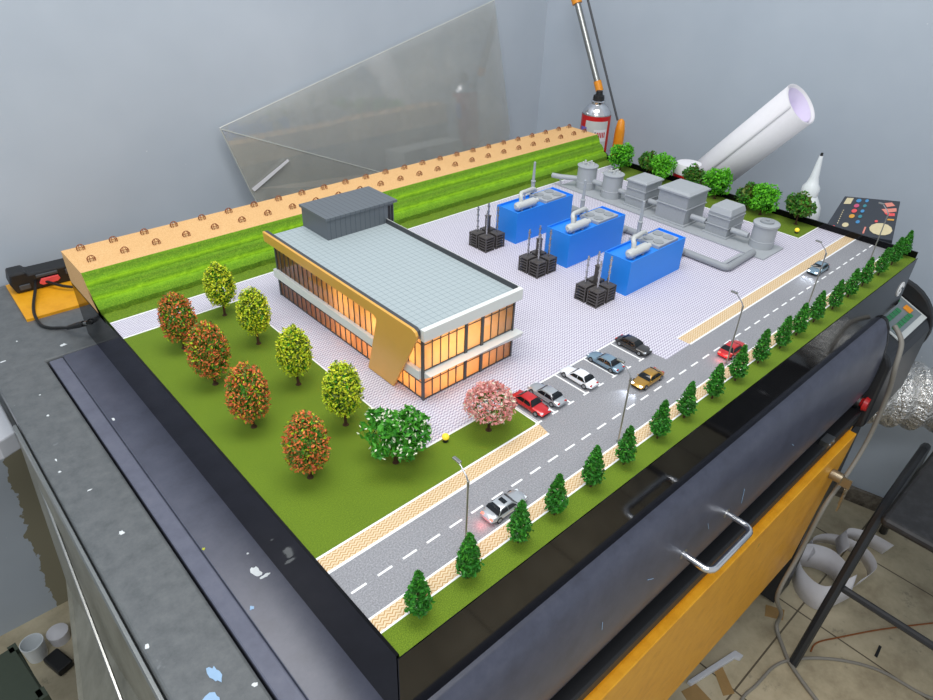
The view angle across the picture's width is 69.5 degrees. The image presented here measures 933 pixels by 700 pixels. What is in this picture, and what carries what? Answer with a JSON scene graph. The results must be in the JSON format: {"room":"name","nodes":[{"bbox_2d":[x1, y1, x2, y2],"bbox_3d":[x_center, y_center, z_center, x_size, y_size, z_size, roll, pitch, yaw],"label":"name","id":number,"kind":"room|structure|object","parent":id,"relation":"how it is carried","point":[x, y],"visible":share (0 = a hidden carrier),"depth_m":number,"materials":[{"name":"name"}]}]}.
{"room":"model-making workshop","nodes":[
{"label":"model-making workshop","id":0,"kind":"room"},
{"bbox_2d":[0,0,547,635],"bbox_3d":[-0.895,-0.611,0.937,3.010,2.830,0.070,-25,42,-35],"label":"wall","id":1,"kind":"structure","parent":0,"point":[112,112],"depth_m":1.41,"materials":[{"name":"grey paint"}]},
{"bbox_2d":[0,496,932,699],"bbox_3d":[0.273,1.018,1.120,3.800,0.020,2.800,-25,42,-35],"label":"floor","id":2,"kind":"structure","parent":0,"point":[901,584],"depth_m":1.61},
{"bbox_2d":[0,643,51,699],"bbox_3d":[-0.836,0.728,1.200,0.144,0.310,0.204,27,41,32],"label":"crate","id":3,"kind":"object","parent":2,"relation":"on","point":[18,681],"visible":1,"depth_m":1.16,"materials":[{"name":"green plastic"}]},
{"bbox_2d":[19,633,47,663],"bbox_3d":[-0.971,0.673,1.512,0.048,0.050,0.048,-25,42,-35],"label":"plastic cup","id":4,"kind":"object","parent":2,"relation":"on","point":[33,647],"visible":0.99,"depth_m":1.51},
{"bbox_2d":[43,648,73,675],"bbox_3d":[-0.912,0.698,1.504,0.060,0.020,0.035,19,37,24],"label":"block","id":5,"kind":"object","parent":2,"relation":"on","point":[59,662],"visible":1,"depth_m":1.50,"materials":[{"name":"plastic"}]},
{"bbox_2d":[46,623,70,646],"bbox_3d":[-0.941,0.657,1.550,0.046,0.036,0.045,-25,42,-35],"label":"cap","id":6,"kind":"object","parent":2,"relation":"on","point":[58,635],"visible":1,"depth_m":1.54,"materials":[{"name":"white plastic"}]},
{"bbox_2d":[0,279,932,699],"bbox_3d":[-0.136,0.325,1.371,1.970,0.835,1.209,-25,42,-35],"label":"cutter","id":7,"kind":"object","parent":2,"relation":"on","point":[171,597],"visible":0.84,"depth_m":0.86,"materials":[{"name":"grey paint"}]},
{"bbox_2d":[6,280,79,321],"bbox_3d":[-0.700,-0.128,1.266,0.266,0.005,0.167,-25,42,-35],"label":"board","id":8,"kind":"object","parent":7,"relation":"on","point":[50,300],"visible":0.36,"depth_m":1.20,"materials":[{"name":"wood"}]},
{"bbox_2d":[5,258,69,292],"bbox_3d":[-0.718,-0.168,1.287,0.280,0.038,0.045,-23,41,-33],"label":"tool","id":9,"kind":"object","parent":8,"relation":"on","point":[21,279],"visible":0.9,"depth_m":1.23,"materials":[{"name":"black plastic"}]},
{"bbox_2d":[39,274,59,284],"bbox_3d":[-0.766,-0.129,1.235,0.034,0.012,0.005,-23,41,-33],"label":"switch","id":10,"kind":"object","parent":9,"relation":"attached to","point":[55,278],"depth_m":1.23,"materials":[{"name":"red plastic"}]},
{"bbox_2d":[32,280,88,329],"bbox_3d":[-0.705,-0.076,1.155,0.077,0.039,0.239,-19,39,-28],"label":"power cable","id":11,"kind":"object","parent":7,"relation":"on","point":[80,324],"visible":0.97,"depth_m":1.14,"materials":[{"name":"black plastic"}]},
{"bbox_2d":[203,692,219,699],"bbox_3d":[-0.235,0.322,0.615,0.015,0.001,0.018,14,35,17],"label":"paint spot","id":12,"kind":"object","parent":7,"relation":"on","point":[206,695],"depth_m":0.62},
{"bbox_2d":[206,666,221,681],"bbox_3d":[-0.238,0.307,0.636,0.010,0.001,0.022,-25,42,-35],"label":"paint spot","id":13,"kind":"object","parent":7,"relation":"on","point":[213,673],"depth_m":0.64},
{"bbox_2d":[250,567,261,575],"bbox_3d":[-0.231,0.242,0.735,0.010,0.001,0.016,-25,42,-35],"label":"paint spot","id":14,"kind":"object","parent":7,"relation":"on","point":[254,571],"depth_m":0.73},
{"bbox_2d":[219,0,494,201],"bbox_3d":[-0.186,-0.594,1.625,0.854,0.414,0.039,-25,42,-35],"label":"sheet","id":15,"kind":"object","parent":7,"relation":"on","point":[278,168],"visible":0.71,"depth_m":1.48,"materials":[{"name":"clear plastic"}]},
{"bbox_2d":[61,126,917,699],"bbox_3d":[0.102,-0.120,1.165,1.200,0.150,0.855,-25,42,-35],"label":"board","id":16,"kind":"object","parent":7,"relation":"on","point":[350,539],"visible":0.8,"depth_m":0.87,"materials":[{"name":"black plastic"}]},
{"bbox_2d":[156,291,196,349],"bbox_3d":[-0.386,-0.040,0.900,0.049,0.088,0.050,-18,38,-27],"label":"autumn tree","id":17,"kind":"object","parent":16,"relation":"on","point":[168,310],"visible":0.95,"depth_m":0.88,"materials":[{"name":"orange plant"}]},
{"bbox_2d":[183,319,231,385],"bbox_3d":[-0.320,0.004,0.833,0.055,0.093,0.052,-14,37,-23],"label":"autumn tree","id":18,"kind":"object","parent":16,"relation":"on","point":[217,361],"visible":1,"depth_m":0.82,"materials":[{"name":"orange plant"}]},
{"bbox_2d":[202,261,236,315],"bbox_3d":[-0.357,-0.088,0.976,0.046,0.086,0.048,-25,42,-35],"label":"tree","id":19,"kind":"object","parent":16,"relation":"on","point":[216,276],"visible":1,"depth_m":0.96,"materials":[{"name":"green plant"}]},
{"bbox_2d":[223,361,271,428],"bbox_3d":[-0.249,0.053,0.765,0.051,0.090,0.053,-5,34,-10],"label":"autumn tree","id":20,"kind":"object","parent":16,"relation":"on","point":[242,402],"visible":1,"depth_m":0.75,"materials":[{"name":"orange plant"}]},
{"bbox_2d":[235,286,271,344],"bbox_3d":[-0.289,-0.046,0.915,0.049,0.088,0.047,-7,35,-14],"label":"tree","id":21,"kind":"object","parent":16,"relation":"on","point":[255,323],"visible":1,"depth_m":0.90,"materials":[{"name":"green plant"}]},
{"bbox_2d":[275,323,313,385],"bbox_3d":[-0.215,0.007,0.839,0.047,0.087,0.048,8,34,9],"label":"tree","id":22,"kind":"object","parent":16,"relation":"on","point":[294,364],"visible":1,"depth_m":0.82,"materials":[{"name":"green plant"}]},
{"bbox_2d":[280,409,330,479],"bbox_3d":[-0.167,0.101,0.699,0.052,0.088,0.050,4,33,3],"label":"autumn tree","id":23,"kind":"object","parent":16,"relation":"on","point":[316,445],"visible":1,"depth_m":0.68,"materials":[{"name":"orange plant"}]},
{"bbox_2d":[321,360,364,426],"bbox_3d":[-0.143,0.051,0.773,0.050,0.090,0.048,25,40,31],"label":"tree","id":24,"kind":"object","parent":16,"relation":"on","point":[347,403],"visible":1,"depth_m":0.76,"materials":[{"name":"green plant"}]},
{"bbox_2d":[262,186,522,400],"bbox_3d":[-0.107,-0.097,0.961,0.195,0.133,0.377,-25,42,-35],"label":"office building","id":25,"kind":"object","parent":16,"relation":"on","point":[426,318],"visible":1,"depth_m":0.90,"materials":[{"name":"grey plastic"}]},
{"bbox_2d":[299,186,396,240],"bbox_3d":[-0.182,-0.214,1.044,0.129,0.034,0.076,-25,42,-35],"label":"rooftop unit","id":26,"kind":"object","parent":25,"relation":"on","point":[355,213],"depth_m":1.02,"materials":[{"name":"grey plastic"}]},
{"bbox_2d":[357,404,432,464],"bbox_3d":[-0.077,0.097,0.728,0.083,0.068,0.074,3,33,1],"label":"flowering tree","id":27,"kind":"object","parent":16,"relation":"on","point":[402,434],"visible":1,"depth_m":0.71,"materials":[{"name":"green plant"}]},
{"bbox_2d":[402,569,435,619],"bbox_3d":[-0.041,0.207,0.571,0.028,0.060,0.027,-25,42,-35],"label":"conifer tree","id":28,"kind":"object","parent":16,"relation":"on","point":[418,588],"visible":1,"depth_m":0.57,"materials":[{"name":"green plant"}]},
{"bbox_2d":[442,433,448,442],"bbox_3d":[-0.024,0.101,0.776,0.009,0.011,0.009,-25,42,-35],"label":"globe light","id":29,"kind":"object","parent":16,"relation":"on","point":[445,436],"visible":1,"depth_m":0.77,"materials":[{"name":"yellow plastic"}]},
{"bbox_2d":[452,456,469,535],"bbox_3d":[-0.006,0.145,0.624,0.005,0.106,0.024,-25,42,-35],"label":"street lamp","id":30,"kind":"object","parent":16,"relation":"on","point":[454,458],"visible":0.78,"depth_m":0.60,"materials":[{"name":"metal"}]},
{"bbox_2d":[455,532,484,578],"bbox_3d":[0.003,0.185,0.605,0.028,0.060,0.029,-4,34,-9],"label":"conifer tree","id":31,"kind":"object","parent":16,"relation":"on","point":[467,561],"visible":1,"depth_m":0.60,"materials":[{"name":"green plant"}]},
{"bbox_2d":[469,203,504,252],"bbox_3d":[0.038,-0.222,1.210,0.047,0.075,0.044,-25,42,-35],"label":"cluster","id":32,"kind":"object","parent":16,"relation":"on","point":[485,238],"visible":1,"depth_m":1.21,"materials":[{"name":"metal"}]},
{"bbox_2d":[463,379,517,431],"bbox_3d":[0.028,0.067,0.780,0.065,0.067,0.064,-25,42,-35],"label":"blossom tree","id":33,"kind":"object","parent":16,"relation":"on","point":[483,392],"visible":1,"depth_m":0.76,"materials":[{"name":"pink plant"}]},
{"bbox_2d":[480,489,527,523],"bbox_3d":[0.039,0.158,0.689,0.054,0.016,0.023,-25,42,-35],"label":"toy car","id":34,"kind":"object","parent":16,"relation":"on","point":[504,504],"visible":0.88,"depth_m":0.68,"materials":[{"name":"silver metal"}]},
{"bbox_2d":[506,499,533,542],"bbox_3d":[0.052,0.164,0.642,0.027,0.059,0.028,15,35,18],"label":"conifer tree","id":35,"kind":"object","parent":16,"relation":"on","point":[519,518],"visible":1,"depth_m":0.64,"materials":[{"name":"green plant"}]},
{"bbox_2d":[511,390,550,416],"bbox_3d":[0.080,0.064,0.833,0.023,0.015,0.054,-25,42,-35],"label":"toy car","id":36,"kind":"object","parent":16,"relation":"on","point":[527,399],"visible":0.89,"depth_m":0.83,"materials":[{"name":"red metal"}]},
{"bbox_2d":[496,162,572,243],"bbox_3d":[0.124,-0.287,1.274,0.154,0.117,0.074,-25,42,-35],"label":"block","id":37,"kind":"object","parent":16,"relation":"on","point":[552,205],"visible":1,"depth_m":1.25,"materials":[{"name":"plastic"}]},
{"bbox_2d":[518,225,556,278],"bbox_3d":[0.122,-0.168,1.132,0.047,0.075,0.044,-25,42,-35],"label":"cluster","id":38,"kind":"object","parent":16,"relation":"on","point":[537,263],"visible":1,"depth_m":1.13,"materials":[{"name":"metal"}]},
{"bbox_2d":[527,382,566,406],"bbox_3d":[0.102,0.054,0.850,0.023,0.015,0.054,-25,42,-35],"label":"toy car","id":39,"kind":"object","parent":16,"relation":"on","point":[548,393],"visible":1,"depth_m":0.84,"materials":[{"name":"silver metal"}]},
{"bbox_2d":[544,473,568,514],"bbox_3d":[0.091,0.145,0.673,0.027,0.058,0.026,16,36,20],"label":"conifer tree","id":40,"kind":"object","parent":16,"relation":"on","point":[556,502],"visible":1,"depth_m":0.67,"materials":[{"name":"green plant"}]},
{"bbox_2d":[551,173,576,184],"bbox_3d":[0.219,-0.379,1.497,0.060,0.024,0.015,11,34,13],"label":"pipe","id":41,"kind":"object","parent":16,"relation":"on","point":[554,175],"visible":1,"depth_m":1.49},
{"bbox_2d":[559,365,598,388],"bbox_3d":[0.148,0.033,0.883,0.023,0.015,0.054,-25,42,-35],"label":"toy car","id":42,"kind":"object","parent":16,"relation":"on","point":[582,377],"visible":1,"depth_m":0.87,"materials":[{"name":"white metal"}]},
{"bbox_2d":[544,180,625,267],"bbox_3d":[0.206,-0.233,1.198,0.154,0.117,0.074,-25,42,-35],"label":"block","id":43,"kind":"object","parent":16,"relation":"on","point":[580,236],"visible":1,"depth_m":1.18,"materials":[{"name":"plastic"}]},
{"bbox_2d":[576,160,598,190],"bbox_3d":[0.266,-0.387,1.481,0.046,0.058,0.046,-25,42,-35],"label":"storage tank","id":44,"kind":"object","parent":16,"relation":"on","point":[587,171],"visible":0.91,"depth_m":1.47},
{"bbox_2d":[581,444,605,486],"bbox_3d":[0.136,0.123,0.708,0.027,0.059,0.028,12,35,14],"label":"conifer tree","id":45,"kind":"object","parent":16,"relation":"on","point":[592,471],"visible":1,"depth_m":0.70,"materials":[{"name":"green plant"}]},
{"bbox_2d":[574,251,616,308],"bbox_3d":[0.205,-0.113,1.053,0.047,0.075,0.044,-25,42,-35],"label":"cluster","id":46,"kind":"object","parent":16,"relation":"on","point":[594,290],"visible":1,"depth_m":1.05,"materials":[{"name":"metal"}]},
{"bbox_2d":[586,351,624,372],"bbox_3d":[0.189,0.014,0.915,0.023,0.015,0.054,-25,42,-35],"label":"toy car","id":47,"kind":"object","parent":16,"relation":"on","point":[606,360],"visible":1,"depth_m":0.91,"materials":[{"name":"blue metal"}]},
{"bbox_2d":[600,168,624,199],"bbox_3d":[0.312,-0.357,1.438,0.046,0.058,0.046,-25,42,-35],"label":"storage tank","id":48,"kind":"object","parent":16,"relation":"on","point":[612,179],"visible":0.98,"depth_m":1.43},
{"bbox_2d":[607,142,634,170],"bbox_3d":[0.367,-0.459,1.591,0.061,0.068,0.067,-25,42,-35],"label":"round tree","id":49,"kind":"object","parent":16,"relation":"on","point":[622,154],"visible":1,"depth_m":1.58,"materials":[{"name":"green plant"}]},
{"bbox_2d":[616,358,631,441],"bbox_3d":[0.173,0.059,0.764,0.005,0.106,0.024,-25,42,-35],"label":"street lamp","id":50,"kind":"object","parent":16,"relation":"on","point":[618,359],"visible":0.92,"depth_m":0.75,"materials":[{"name":"metal"}]},
{"bbox_2d":[614,425,637,464],"bbox_3d":[0.177,0.105,0.740,0.026,0.057,0.027,7,34,8],"label":"conifer tree","id":51,"kind":"object","parent":16,"relation":"on","point":[628,441],"visible":1,"depth_m":0.73,"materials":[{"name":"green plant"}]},
{"bbox_2d":[614,334,651,355],"bbox_3d":[0.237,-0.009,0.952,0.023,0.015,0.054,-25,42,-35],"label":"toy car","id":52,"kind":"object","parent":16,"relation":"on","point":[629,341],"visible":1,"depth_m":0.95,"materials":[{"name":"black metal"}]},
{"bbox_2d":[622,172,663,210],"bbox_3d":[0.370,-0.332,1.404,0.064,0.058,0.053,-25,42,-35],"label":"house","id":53,"kind":"object","parent":16,"relation":"on","point":[641,187],"visible":0.84,"depth_m":1.39,"materials":[{"name":"plastic"}]},
{"bbox_2d":[601,200,685,295],"bbox_3d":[0.290,-0.179,1.119,0.154,0.117,0.074,-25,42,-35],"label":"block","id":54,"kind":"object","parent":16,"relation":"on","point":[646,257],"visible":1,"depth_m":1.10,"materials":[{"name":"plastic"}]},
{"bbox_2d":[630,367,663,389],"bbox_3d":[0.239,0.035,0.885,0.054,0.015,0.023,-25,42,-35],"label":"toy car","id":55,"kind":"object","parent":16,"relation":"on","point":[650,375],"visible":1,"depth_m":0.88,"materials":[{"name":"gold metal"}]},
{"bbox_2d":[638,150,656,172],"bbox_3d":[0.425,-0.433,1.561,0.055,0.063,0.058,-25,42,-35],"label":"round tree","id":56,"kind":"object","parent":16,"relation":"on","point":[643,160],"visible":0.68,"depth_m":1.55,"materials":[{"name":"green plant"}]},
{"bbox_2d":[649,399,671,438],"bbox_3d":[0.226,0.080,0.778,0.026,0.058,0.027,3,33,2],"label":"conifer tree","id":57,"kind":"object","parent":16,"relation":"on","point":[659,426],"visible":1,"depth_m":0.77,"materials":[{"name":"green plant"}]},
{"bbox_2d":[648,152,677,178],"bbox_3d":[0.447,-0.418,1.535,0.067,0.068,0.061,7,34,8],"label":"round tree","id":58,"kind":"object","parent":16,"relation":"on","point":[662,165],"visible":0.99,"depth_m":1.52,"materials":[{"name":"green plant"}]},
{"bbox_2d":[571,205,755,270],"bbox_3d":[0.327,-0.214,1.266,0.396,0.016,0.130,22,38,27],"label":"pipe","id":59,"kind":"object","parent":16,"relation":"on","point":[736,260],"visible":0.58,"depth_m":1.20,"materials":[{"name":"plastic"}]},
{"bbox_2d":[560,181,783,259],"bbox_3d":[0.407,-0.282,1.385,0.093,0.003,0.484,-25,42,-35],"label":"plinth","id":60,"kind":"object","parent":16,"relation":"on","point":[738,243],"visible":0.38,"depth_m":1.32,"materials":[{"name":"plastic"}]},
{"bbox_2d":[652,179,710,227],"bbox_3d":[0.431,-0.297,1.346,0.079,0.066,0.074,-25,42,-35],"label":"house","id":61,"kind":"object","parent":16,"relation":"on","point":[678,199],"visible":0.99,"depth_m":1.32,"materials":[{"name":"plastic"}]},
{"bbox_2d":[676,381,697,417],"bbox_3d":[0.268,0.060,0.811,0.027,0.057,0.026,-1,34,-4],"label":"conifer tree","id":62,"kind":"object","parent":16,"relation":"on","point":[688,401],"visible":1,"depth_m":0.81,"materials":[{"name":"green plant"}]},
{"bbox_2d":[682,163,705,183],"bbox_3d":[0.504,-0.382,1.487,0.059,0.064,0.056,-14,37,-23],"label":"round tree","id":63,"kind":"object","parent":16,"relation":"on","point":[692,174],"visible":0.93,"depth_m":1.47,"materials":[{"name":"green plant"}]},
{"bbox_2d":[690,214,706,223],"bbox_3d":[0.453,-0.256,1.312,0.011,0.011,0.032,-25,42,-35],"label":"pipe","id":64,"kind":"object","parent":16,"relation":"on","point":[703,220],"visible":1,"depth_m":1.31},
{"bbox_2d":[703,362,725,398],"bbox_3d":[0.316,0.039,0.847,0.027,0.056,0.026,-5,34,-10],"label":"conifer tree","id":65,"kind":"object","parent":16,"relation":"on","point":[717,376],"visible":1,"depth_m":0.84,"materials":[{"name":"green plant"}]},
{"bbox_2d":[701,167,733,198],"bbox_3d":[0.543,-0.362,1.452,0.064,0.071,0.070,-9,35,-16],"label":"round tree","id":66,"kind":"object","parent":16,"relation":"on","point":[716,180],"visible":0.98,"depth_m":1.44,"materials":[{"name":"green plant"}]},
{"bbox_2d":[702,199,745,239],"bbox_3d":[0.499,-0.254,1.295,0.064,0.055,0.052,-25,42,-35],"label":"house","id":67,"kind":"object","parent":16,"relation":"on","point":[726,214],"visible":0.98,"depth_m":1.28,"materials":[{"name":"plastic"}]},
{"bbox_2d":[717,340,745,359],"bbox_3d":[0.377,-0.004,0.951,0.054,0.015,0.023,-25,42,-35],"label":"toy car","id":68,"kind":"object","parent":16,"relation":"on","point":[737,345],"visible":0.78,"depth_m":0.94,"materials":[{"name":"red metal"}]},
{"bbox_2d":[724,290,743,364],"bbox_3d":[0.355,-0.029,0.906,0.005,0.106,0.024,-25,42,-35],"label":"street lamp","id":69,"kind":"object","parent":16,"relation":"on","point":[732,291],"visible":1,"depth_m":0.90,"materials":[{"name":"metal"}]},
{"bbox_2d":[727,344,749,380],"bbox_3d":[0.359,0.017,0.881,0.027,0.058,0.026,-9,35,-17],"label":"conifer tree","id":70,"kind":"object","parent":16,"relation":"on","point":[741,356],"visible":1,"depth_m":0.88,"materials":[{"name":"green plant"}]},
{"bbox_2d":[730,227,749,237],"bbox_3d":[0.515,-0.221,1.265,0.011,0.011,0.034,-25,42,-35],"label":"pipe","id":71,"kind":"object","parent":16,"relation":"on","point":[733,230],"visible":1,"depth_m":1.26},
{"bbox_2d":[735,181,758,206],"bbox_3d":[0.592,-0.325,1.407,0.058,0.063,0.055,13,35,16],"label":"round tree","id":72,"kind":"object","parent":16,"relation":"on","point":[746,193],"visible":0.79,"depth_m":1.40,"materials":[{"name":"green plant"}]},
{"bbox_2d":[752,329,771,362],"bbox_3d":[0.405,-0.005,0.918,0.026,0.057,0.027,-14,37,-23],"label":"conifer tree","id":73,"kind":"object","parent":16,"relation":"on","point":[763,343],"visible":1,"depth_m":0.92,"materials":[{"name":"green plant"}]},
{"bbox_2d":[748,217,780,250],"bbox_3d":[0.551,-0.217,1.245,0.047,0.052,0.047,-25,42,-35],"label":"storage tank","id":74,"kind":"object","parent":16,"relation":"on","point":[764,231],"visible":1,"depth_m":1.23,"materials":[{"name":"plastic"}]},
{"bbox_2d":[747,182,782,214],"bbox_3d":[0.612,-0.310,1.379,0.062,0.070,0.068,-3,34,-7],"label":"round tree","id":75,"kind":"object","parent":16,"relation":"on","point":[766,196],"visible":1,"depth_m":1.37,"materials":[{"name":"green plant"}]},
{"bbox_2d":[773,315,793,348],"bbox_3d":[0.452,-0.025,0.952,0.026,0.055,0.026,-19,39,-28],"label":"conifer tree","id":76,"kind":"object","parent":16,"relation":"on","point":[785,330],"visible":1,"depth_m":0.95,"materials":[{"name":"green plant"}]},
{"bbox_2d":[784,190,817,224],"bbox_3d":[0.666,-0.284,1.341,0.065,0.070,0.062,16,36,21],"label":"round tree","id":77,"kind":"object","parent":16,"relation":"on","point":[800,205],"visible":1,"depth_m":1.33,"materials":[{"name":"green plant"}]},
{"bbox_2d":[792,302,809,335],"bbox_3d":[0.490,-0.045,0.983,0.026,0.057,0.026,-25,42,-34],"label":"conifer tree","id":78,"kind":"object","parent":16,"relation":"on","point":[802,315],"visible":0.98,"depth_m":0.98,"materials":[{"name":"green plant"}]},
{"bbox_2d":[808,240,826,305],"bbox_3d":[0.542,-0.120,1.053,0.005,0.106,0.024,-25,42,-35],"label":"street lamp","id":79,"kind":"object","parent":16,"relation":"on","point":[815,240],"visible":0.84,"depth_m":1.04,"materials":[{"name":"metal"}]},
{"bbox_2d":[809,290,826,321],"bbox_3d":[0.534,-0.067,1.019,0.026,0.056,0.026,27,41,33],"label":"conifer tree","id":80,"kind":"object","parent":16,"relation":"on","point":[817,310],"visible":1,"depth_m":1.01,"materials":[{"name":"green plant"}]},
{"bbox_2d":[807,260,829,275],"bbox_3d":[0.618,-0.145,1.178,0.054,0.015,0.023,-25,42,-35],"label":"toy car","id":81,"kind":"object","parent":16,"relation":"on","point":[814,269],"visible":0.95,"depth_m":1.17,"materials":[{"name":"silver metal"}]},
{"bbox_2d":[827,279,844,309],"bbox_3d":[0.582,-0.087,1.054,0.025,0.054,0.026,22,38,27],"label":"conifer tree","id":82,"kind":"object","parent":16,"relation":"on","point":[838,292],"visible":0.99,"depth_m":1.05,"materials":[{"name":"green plant"}]},
{"bbox_2d":[844,268,860,296],"bbox_3d":[0.627,-0.109,1.090,0.024,0.054,0.025,17,36,21],"label":"conifer tree","id":83,"kind":"object","parent":16,"relation":"on","point":[852,286],"visible":1,"depth_m":1.09,"materials":[{"name":"green plant"}]},
{"bbox_2d":[859,257,874,285],"bbox_3d":[0.672,-0.132,1.125,0.026,0.055,0.026,12,35,15],"label":"conifer tree","id":84,"kind":"object","parent":16,"relation":"on","point":[866,278],"visible":0.93,"depth_m":1.12,"materials":[{"name":"green plant"}]},
{"bbox_2d":[868,202,888,260],"bbox_3d":[0.729,-0.210,1.199,0.005,0.106,0.024,-25,42,-35],"label":"street lamp","id":85,"kind":"object","parent":16,"relation":"on","point":[879,202],"visible":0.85,"depth_m":1.19,"materials":[{"name":"metal"}]},
{"bbox_2d":[874,247,890,275],"bbox_3d":[0.721,-0.153,1.162,0.026,0.054,0.025,8,34,9],"label":"conifer tree","id":86,"kind":"object","parent":16,"relation":"on","point":[885,258],"visible":1,"depth_m":1.16,"materials":[{"name":"green plant"}]},
{"bbox_2d":[890,237,904,264],"bbox_3d":[0.768,-0.177,1.198,0.026,0.056,0.025,4,33,3],"label":"conifer tree","id":87,"kind":"object","parent":16,"relation":"on","point":[896,254],"visible":0.94,"depth_m":1.20,"materials":[{"name":"green plant"}]},
{"bbox_2d":[902,230,913,253],"bbox_3d":[0.807,-0.195,1.229,0.025,0.054,0.025,0,34,-3],"label":"conifer tree","id":88,"kind":"object","parent":16,"relation":"on","point":[909,238],"visible":0.74,"depth_m":1.22,"materials":[{"name":"green plant"}]},
{"bbox_2d":[580,90,610,151],"bbox_3d":[0.339,-0.571,1.789,0.076,0.228,0.077,6,34,6],"label":"spray can","id":89,"kind":"object","parent":7,"relation":"on","point":[596,116],"visible":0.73,"depth_m":1.74,"materials":[{"name":"metal"}]},
{"bbox_2d":[571,0,624,146],"bbox_3d":[0.339,-0.703,1.785,0.030,0.452,0.231,-25,42,-35],"label":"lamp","id":90,"kind":"object","parent":7,"relation":"on","point":[619,133],"visible":0.72,"depth_m":1.75,"materials":[{"name":"metal"}]},
{"bbox_2d":[673,159,701,178],"bbox_3d":[0.513,-0.377,1.588,0.065,0.136,0.065,-25,42,-35],"label":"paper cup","id":91,"kind":"object","parent":7,"relation":"on","point":[682,164],"visible":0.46,"depth_m":1.55,"materials":[{"name":"white paper"}]},
{"bbox_2d":[673,172,683,178],"bbox_3d":[0.512,-0.367,1.595,0.064,0.112,0.064,-25,42,-35],"label":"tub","id":92,"kind":"object","parent":91,"relation":"in","point":[678,174],"depth_m":1.55,"materials":[{"name":"red plastic"}]},
{"bbox_2d":[698,84,814,185],"bbox_3d":[0.612,-0.447,1.543,0.092,0.342,0.297,-25,42,-35],"label":"paper roll","id":93,"kind":"object","parent":7,"relation":"on","point":[790,111],"visible":0.63,"depth_m":1.44,"materials":[{"name":"paper"}]},
{"bbox_2d":[786,152,823,220],"bbox_3d":[0.712,-0.304,1.411,0.066,0.221,0.067,19,37,24],"label":"glue bottle","id":94,"kind":"object","parent":7,"relation":"on","point":[812,186],"visible":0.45,"depth_m":1.38,"materials":[{"name":"plastic"}]},
{"bbox_2d":[774,325,903,699],"bbox_3d":[0.752,0.395,1.322,0.147,0.824,0.365,-1,34,-4],"label":"hose","id":95,"kind":"object","parent":7,"relation":"hanging from","point":[896,329],"visible":0.98,"depth_m":1.37,"materials":[{"name":"rubber"}]},
{"bbox_2d":[828,196,899,243],"bbox_3d":[0.841,-0.249,1.431,0.142,0.116,0.175,26,40,31],"label":"printed box","id":96,"kind":"object","parent":7,"relation":"on","point":[864,216],"visible":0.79,"depth_m":1.41,"materials":[{"name":"cardboard"}]},
{"bbox_2d":[844,198,853,203],"bbox_3d":[0.837,-0.327,1.472,0.013,0.007,0.033,23,39,28],"label":"picture","id":97,"kind":"object","parent":96,"relation":"on","point":[846,200],"depth_m":1.47},
{"bbox_2d":[869,223,891,234],"bbox_3d":[0.838,-0.245,1.359,0.049,0.009,0.042,-25,42,-35],"label":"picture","id":98,"kind":"object","parent":96,"relation":"on","point":[874,228],"depth_m":1.36},
{"bbox_2d":[882,208,896,212],"bbox_3d":[0.888,-0.293,1.409,0.028,0.006,0.018,8,34,10],"label":"picture","id":99,"kind":"object","parent":96,"relation":"on","point":[890,210],"depth_m":1.41},
{"bbox_2d":[866,361,932,432],"bbox_3d":[1.093,0.112,1.533,0.456,0.173,0.172,8,34,9],"label":"duct","id":100,"kind":"object","parent":7,"relation":"attached to","point":[910,407],"visible":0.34,"depth_m":1.49,"materials":[{"name":"metal"}]},
{"bbox_2d":[681,684,710,699],"bbox_3d":[0.513,0.770,1.488,0.054,0.001,0.058,-10,35,-18],"label":"tape piece","id":101,"kind":"object","parent":2,"relation":"on","point":[693,692],"visible":1,"depth_m":1.50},
{"bbox_2d":[687,650,742,685],"bbox_3d":[0.571,0.732,1.539,0.160,0.011,0.021,-17,38,-26],"label":"plastic angle","id":102,"kind":"object","parent":2,"relation":"on","point":[733,655],"visible":1,"depth_m":1.54,"materials":[{"name":"white plastic"}]},
{"bbox_2d":[714,667,734,695],"bbox_3d":[0.582,0.749,1.525,0.028,0.001,0.072,-1,34,-5],"label":"tape piece","id":103,"kind":"object","parent":2,"relation":"on","point":[725,686],"visible":1,"depth_m":1.52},
{"bbox_2d":[765,605,784,619],"bbox_3d":[0.768,0.656,1.675,0.048,0.001,0.036,12,35,15],"label":"tape piece","id":104,"kind":"object","parent":2,"relation":"on","point":[770,611],"visible":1,"depth_m":1.68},
{"bbox_2d":[740,656,932,699],"bbox_3d":[0.850,0.758,1.518,0.605,0.007,0.150,-2,34,-6],"label":"cable","id":105,"kind":"object","parent":2,"relation":"on","point":[775,665],"visible":0.94,"depth_m":1.54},
{"bbox_2d":[792,528,893,609],"bbox_3d":[0.975,0.542,1.760,0.315,0.107,0.165,-25,42,-35],"label":"paper curl","id":106,"kind":"object","parent":2,"relation":"on","point":[826,560],"visible":0.81,"depth_m":1.75,"materials":[{"name":"paper"}]},
{"bbox_2d":[789,443,932,667],"bbox_3d":[1.139,0.529,1.457,0.608,0.483,0.521,-25,42,-35],"label":"folding chair","id":107,"kind":"object","parent":2,"relation":"on","point":[906,509],"visible":1,"depth_m":1.40,"materials":[{"name":"paint"}]},
{"bbox_2d":[810,622,932,651],"bbox_3d":[0.992,0.688,1.633,0.373,0.004,0.022,-6,34,-12],"label":"wire","id":108,"kind":"object","parent":2,"relation":"on","point":[817,642],"visible":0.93,"depth_m":1.63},
{"bbox_2d":[536,0,932,497],"bbox_3d":[1.379,-0.678,1.158,2.890,2.830,0.058,22,38,27],"label":"wall","id":109,"kind":"structure","parent":0,"point":[683,75],"depth_m":1.66,"materials":[{"name":"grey paint"}]},
{"bbox_2d":[832,482,882,510],"bbox_3d":[1.340,0.506,1.887,2.807,0.050,0.012,22,38,27],"label":"baseboard","id":110,"kind":"structure","parent":109,"relation":"attached to","point":[858,496],"depth_m":1.98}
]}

